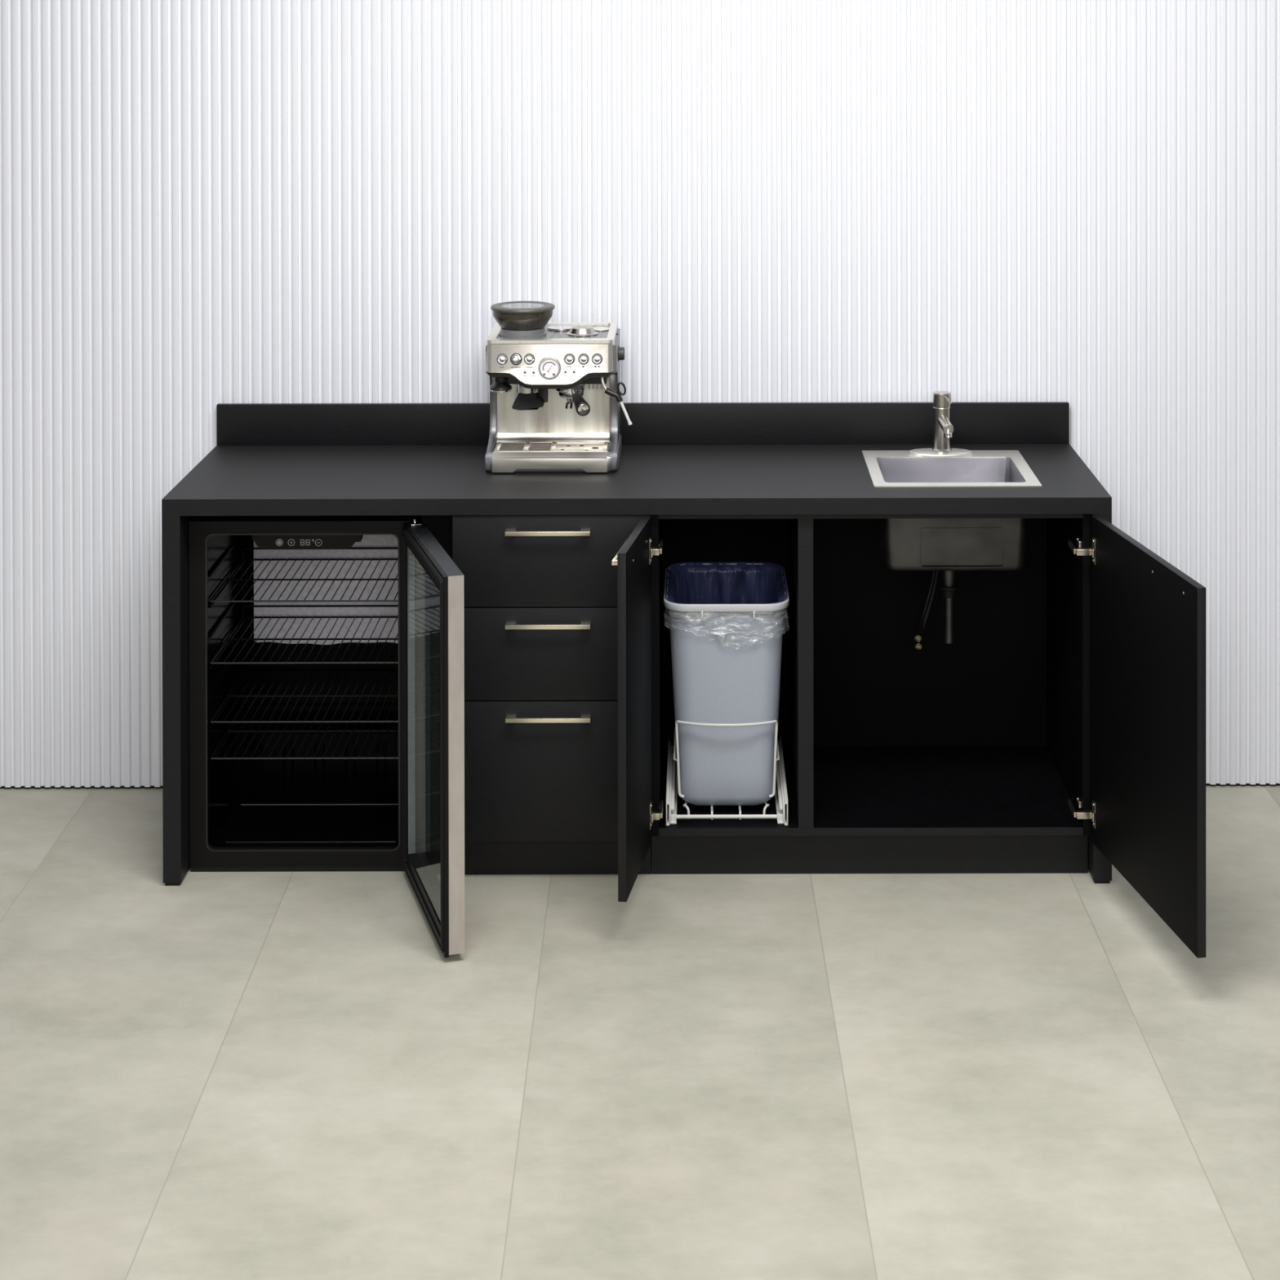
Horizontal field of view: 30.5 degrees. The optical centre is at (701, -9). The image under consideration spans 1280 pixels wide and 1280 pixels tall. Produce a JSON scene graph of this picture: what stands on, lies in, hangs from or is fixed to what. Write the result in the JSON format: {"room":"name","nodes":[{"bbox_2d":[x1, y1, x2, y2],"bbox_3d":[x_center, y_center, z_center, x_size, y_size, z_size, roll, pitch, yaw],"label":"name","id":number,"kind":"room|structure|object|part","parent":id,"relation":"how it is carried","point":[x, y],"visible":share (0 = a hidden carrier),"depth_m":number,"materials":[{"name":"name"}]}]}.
{"room":"kitchenette","nodes":[
{"label":"kitchenette","id":0,"kind":"room"},
{"bbox_2d":[0,0,1279,787],"bbox_3d":[-0.065,0.428,6.195,5.978,3.345,0.029,0,0,0],"label":"wall","id":1,"kind":"structure","parent":0,"point":[204,204],"depth_m":6.19,"materials":[{"name":"white paint"}]},
{"bbox_2d":[0,782,1279,788],"bbox_3d":[-0.070,0.432,6.224,5.969,3.353,0.063,0,0,0],"label":"trim","id":2,"kind":"structure","parent":1,"relation":"attached to","point":[1266,784],"depth_m":6.20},
{"bbox_2d":[216,401,1069,445],"bbox_3d":[-0.154,1.139,6.171,2.243,0.107,0.019,0,0,0],"label":"backsplash","id":3,"kind":"structure","parent":1,"relation":"attached to","point":[1012,422],"depth_m":6.16,"materials":[{"name":"black laminate"}]},
{"bbox_2d":[0,786,1279,1279],"bbox_3d":[-0.123,2.164,2.109,7.874,0.051,9.906,0,0,0],"label":"floor","id":4,"kind":"structure","parent":0,"point":[211,1075],"depth_m":4.61,"materials":[{"name":"tile"}]},
{"bbox_2d":[188,515,464,957],"bbox_3d":[-0.872,1.688,5.609,0.709,0.853,1.026,0,0,0],"label":"beverage fridge","id":5,"kind":"object","parent":4,"relation":"on","point":[307,637],"visible":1,"depth_m":5.79,"materials":[{"name":"black metal"}]},
{"bbox_3d":[-0.956,1.684,5.630,0.544,0.828,0.025,0,0,0],"label":"frame","id":6,"kind":"part","parent":5,"relation":"part of","materials":[{"name":"black metal"}]},
{"bbox_2d":[209,704,398,759],"bbox_3d":[-0.956,1.847,5.848,0.459,0.007,0.407,0,0,0],"label":"shelf","id":7,"kind":"object","parent":5,"relation":"attached to","point":[226,729],"depth_m":5.90,"materials":[{"name":"metal"}]},
{"bbox_2d":[209,670,398,723],"bbox_3d":[-0.956,1.759,5.848,0.459,0.007,0.407,0,0,0],"label":"shelf","id":8,"kind":"object","parent":5,"relation":"attached to","point":[237,677],"depth_m":5.93,"materials":[{"name":"metal"}]},
{"bbox_2d":[209,604,398,663],"bbox_3d":[-0.957,1.604,5.847,0.459,0.033,0.409,0,0,0],"label":"shelf","id":9,"kind":"object","parent":5,"relation":"attached to","point":[255,615],"depth_m":6.05,"materials":[{"name":"metal"}]},
{"bbox_2d":[209,546,398,602],"bbox_3d":[-0.957,1.454,5.846,0.459,0.033,0.409,0,0,0],"label":"shelf","id":10,"kind":"object","parent":5,"relation":"attached to","point":[240,557],"depth_m":6.05,"materials":[{"name":"metal"}]},
{"bbox_3d":[-0.947,1.315,5.632,0.261,0.043,0.036,0,0,0],"label":"control panel","id":11,"kind":"part","parent":5,"relation":"part of","materials":[{"name":"black plastic"}]},
{"bbox_3d":[-0.959,1.514,6.056,0.396,0.350,0.005,0,0,0],"label":"evaporator plate","id":12,"kind":"part","parent":5,"relation":"part of","materials":[{"name":"silver metal"}]},
{"bbox_3d":[-0.625,1.688,5.351,0.021,0.831,0.526,0,0,-17],"label":"frame","id":13,"kind":"part","parent":5,"relation":"part of","materials":[{"name":"metal"}]},
{"bbox_3d":[-0.610,1.684,5.357,0.035,0.826,0.530,0,0,-17],"label":"door","id":14,"kind":"part","parent":5,"relation":"part of","materials":[{"name":"metal"}]},
{"bbox_2d":[422,515,650,875],"bbox_3d":[-0.395,1.675,5.831,0.544,0.874,0.650,0,0,0],"label":"base cabinet","id":15,"kind":"object","parent":4,"relation":"on","point":[540,624],"visible":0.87,"depth_m":5.54,"materials":[{"name":"black laminate"}]},
{"bbox_3d":[-0.627,1.677,5.608,0.078,0.874,0.018,0,0,0],"label":"filler panel","id":16,"kind":"part","parent":15,"relation":"part of","materials":[{"name":"black wood"}]},
{"bbox_3d":[-0.355,1.568,5.548,0.466,0.218,0.019,0,0,0],"label":"drawer","id":17,"kind":"part","parent":15,"relation":"part of","materials":[{"name":"black laminate"}]},
{"bbox_3d":[-0.355,1.846,5.550,0.466,0.332,0.019,0,0,0],"label":"drawer","id":18,"kind":"part","parent":15,"relation":"part of","materials":[{"name":"black laminate"}]},
{"bbox_3d":[-0.361,1.715,5.523,0.200,0.010,0.033,0,0,0],"label":"handle","id":19,"kind":"part","parent":15,"relation":"part of","materials":[{"name":"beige metal"}]},
{"bbox_3d":[-0.361,1.495,5.521,0.200,0.010,0.033,0,0,0],"label":"handle","id":20,"kind":"part","parent":15,"relation":"part of","materials":[{"name":"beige metal"}]},
{"bbox_3d":[-0.362,1.275,5.520,0.200,0.010,0.033,0,0,0],"label":"handle","id":21,"kind":"part","parent":15,"relation":"part of","materials":[{"name":"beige metal"}]},
{"bbox_3d":[-0.355,1.347,5.546,0.466,0.216,0.019,0,0,0],"label":"drawer","id":22,"kind":"part","parent":15,"relation":"part of","materials":[{"name":"black laminate"}]},
{"bbox_2d":[161,401,1111,885],"bbox_3d":[-0.152,1.600,5.859,2.243,1.023,0.650,0,0,0],"label":"countertop","id":23,"kind":"structure","parent":4,"relation":"on","point":[676,458],"depth_m":5.79,"materials":[{"name":"black laminate"}]},
{"bbox_3d":[-1.252,1.670,5.857,0.043,0.869,0.650,0,0,0],"label":"leg","id":24,"kind":"part","parent":23,"relation":"part of","materials":[{"name":"black laminate"}]},
{"bbox_2d":[484,301,631,473],"bbox_3d":[-0.361,0.994,5.938,0.375,0.402,0.361,0,0,0],"label":"espresso machine","id":25,"kind":"object","parent":23,"relation":"on","point":[556,399],"visible":0.99,"depth_m":5.86,"materials":[{"name":"metal"}]},
{"bbox_3d":[-0.528,1.019,5.967,0.018,0.274,0.287,0,0,0],"label":"panel","id":26,"kind":"part","parent":25,"relation":"part of","materials":[{"name":"metal"}]},
{"bbox_3d":[-0.452,0.798,5.923,0.163,0.010,0.163,0,0,0],"label":"lid","id":27,"kind":"part","parent":25,"relation":"part of","materials":[{"name":"plastic"}]},
{"bbox_2d":[511,384,547,409],"bbox_3d":[-0.432,1.012,5.906,0.085,0.072,0.089,0,0,0],"label":"outlet","id":28,"kind":"object","parent":25,"relation":"attached to","point":[522,398],"depth_m":5.87,"materials":[{"name":"grey plastic"}]},
{"bbox_2d":[492,441,608,472],"bbox_3d":[-0.376,1.167,5.869,0.285,0.048,0.145,0,0,0],"label":"drip tray","id":29,"kind":"object","parent":25,"relation":"on","point":[507,456],"depth_m":5.80,"materials":[{"name":"silver metal"}]},
{"bbox_3d":[-0.377,0.923,5.839,0.318,0.103,0.070,0,0,0],"label":"control panel","id":30,"kind":"part","parent":25,"relation":"part of","materials":[{"name":"metal"}]},
{"bbox_3d":[-0.377,0.870,5.966,0.316,0.008,0.302,0,0,0],"label":"deck rail","id":31,"kind":"part","parent":25,"relation":"part of","materials":[{"name":"metal"}]},
{"bbox_3d":[-0.376,1.052,6.021,0.288,0.201,0.170,0,0,0],"label":"splash panel","id":32,"kind":"part","parent":25,"relation":"part of","materials":[{"name":"metal"}]},
{"bbox_2d":[547,324,573,331],"bbox_3d":[-0.360,0.865,6.018,0.072,0.007,0.072,0,0,0],"label":"disc","id":33,"kind":"object","parent":25,"relation":"on","point":[553,327],"visible":0.77,"depth_m":6.00,"materials":[{"name":"silver metal"}]},
{"bbox_3d":[-0.306,1.024,5.815,0.035,0.044,0.114,0,0,-17],"label":"portafilter handle","id":34,"kind":"part","parent":25,"relation":"part of","materials":[{"name":"black plastic"}]},
{"bbox_2d":[566,324,598,336],"bbox_3d":[-0.302,0.858,5.939,0.080,0.022,0.080,0,0,0],"label":"basket","id":35,"kind":"object","parent":25,"relation":"on","point":[577,330],"visible":1,"depth_m":5.92,"materials":[{"name":"silver metal"}]},
{"bbox_2d":[593,326,609,330],"bbox_3d":[-0.259,0.866,6.011,0.051,0.004,0.051,0,0,0],"label":"disc","id":36,"kind":"object","parent":25,"relation":"on","point":[599,328],"visible":0.85,"depth_m":6.00,"materials":[{"name":"metal"}]},
{"bbox_3d":[-0.223,1.018,5.967,0.021,0.274,0.287,0,0,0],"label":"panel","id":37,"kind":"part","parent":25,"relation":"part of","materials":[{"name":"metal"}]},
{"bbox_2d":[908,391,972,649],"bbox_3d":[0.606,1.356,6.013,0.149,0.650,0.148,0,1,33],"label":"faucet","id":38,"kind":"object","parent":23,"relation":"on","point":[943,428],"visible":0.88,"depth_m":6.00,"materials":[{"name":"metal"}]},
{"bbox_3d":[0.614,1.186,6.024,0.165,0.008,0.084,0,0,0],"label":"deck plate","id":39,"kind":"part","parent":38,"relation":"part of","materials":[{"name":"metal"}]},
{"bbox_3d":[0.618,1.049,6.022,0.046,0.037,0.046,0,0,0],"label":"handle","id":40,"kind":"part","parent":38,"relation":"part of","materials":[{"name":"silver metal"}]},
{"bbox_3d":[0.621,1.103,5.971,0.029,0.038,0.105,0,0,-4],"label":"spout","id":41,"kind":"part","parent":38,"relation":"part of","materials":[{"name":"silver metal"}]},
{"bbox_3d":[0.629,1.047,5.997,0.023,0.023,0.009,0,0,28],"label":"lever","id":42,"kind":"part","parent":38,"relation":"part of","materials":[{"name":"silver metal"}]},
{"bbox_2d":[862,449,1041,643],"bbox_3d":[0.619,1.404,5.861,0.405,0.424,0.422,0,0,0],"label":"sink","id":43,"kind":"object","parent":23,"relation":"in","point":[947,545],"visible":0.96,"depth_m":5.69,"materials":[{"name":"metal"}]},
{"bbox_2d":[876,457,1026,570],"bbox_3d":[0.617,1.302,5.838,0.349,0.220,0.306,0,0,0],"label":"basin","id":44,"kind":"object","parent":43,"relation":"in","point":[905,544],"depth_m":5.69,"materials":[{"name":"metal"}]},
{"bbox_3d":[0.947,1.667,5.861,0.044,0.869,0.650,0,0,0],"label":"leg","id":45,"kind":"part","parent":23,"relation":"part of","materials":[{"name":"black laminate"}]},
{"bbox_2d":[611,514,1205,958],"bbox_3d":[0.433,1.675,5.516,1.270,0.875,1.284,0,0,0],"label":"base cabinet","id":46,"kind":"object","parent":4,"relation":"on","point":[970,754],"visible":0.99,"depth_m":5.61,"materials":[{"name":"black laminate"}]},
{"bbox_3d":[-0.174,1.285,5.363,0.028,0.010,0.200,0,0,8],"label":"handle","id":47,"kind":"part","parent":46,"relation":"part of","materials":[{"name":"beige metal"}]},
{"bbox_3d":[-0.152,1.626,5.352,0.019,0.772,0.358,0,0,8],"label":"door","id":48,"kind":"part","parent":46,"relation":"part of","materials":[{"name":"black laminate"}]},
{"bbox_3d":[-0.112,1.621,5.858,0.018,0.767,0.597,0,0,0],"label":"panel","id":49,"kind":"part","parent":46,"relation":"part of","materials":[{"name":"black wood"}]},
{"bbox_2d":[666,720,787,825],"bbox_3d":[0.060,1.869,5.810,0.291,0.233,0.467,0,0,0],"label":"frame","id":50,"kind":"object","parent":46,"relation":"in","point":[780,788],"visible":0.95,"depth_m":5.64,"materials":[{"name":"white metal"}]},
{"bbox_3d":[-0.081,1.955,5.811,0.008,0.061,0.467,0,0,0],"label":"rail","id":51,"kind":"part","parent":50,"relation":"part of","materials":[{"name":"white metal"}]},
{"bbox_2d":[663,563,789,805],"bbox_3d":[0.060,1.720,5.815,0.304,0.503,0.407,0,0,0],"label":"waste bin","id":52,"kind":"object","parent":50,"relation":"in","point":[717,680],"visible":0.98,"depth_m":5.64,"materials":[{"name":"grey plastic"}]},
{"bbox_2d":[663,562,787,644],"bbox_3d":[0.060,1.689,5.816,0.309,0.444,0.408,0,0,0],"label":"liner","id":53,"kind":"object","parent":52,"relation":"in","point":[691,583],"visible":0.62,"depth_m":5.99,"materials":[{"name":"plastic"}]},
{"bbox_3d":[0.202,1.955,5.811,0.008,0.061,0.467,0,0,0],"label":"rail","id":54,"kind":"part","parent":50,"relation":"part of","materials":[{"name":"white metal"}]},
{"bbox_3d":[0.401,1.618,6.151,1.007,0.767,0.013,0,0,0],"label":"panel","id":55,"kind":"part","parent":46,"relation":"part of","materials":[{"name":"black wood"}]},
{"bbox_3d":[0.401,1.245,5.596,1.007,0.013,0.076,0,0,0],"label":"rail","id":56,"kind":"part","parent":46,"relation":"part of","materials":[{"name":"black laminate"}]},
{"bbox_3d":[0.402,1.994,5.855,1.007,0.019,0.584,0,0,0],"label":"panel","id":57,"kind":"part","parent":46,"relation":"part of","materials":[{"name":"black laminate"}]},
{"bbox_3d":[0.914,1.619,5.860,0.018,0.767,0.597,0,0,0],"label":"panel","id":58,"kind":"part","parent":46,"relation":"part of","materials":[{"name":"black wood"}]},
{"bbox_3d":[0.985,1.625,5.204,0.019,0.772,0.665,0,0,-10],"label":"door","id":59,"kind":"part","parent":46,"relation":"part of","materials":[{"name":"black laminate"}]}
]}

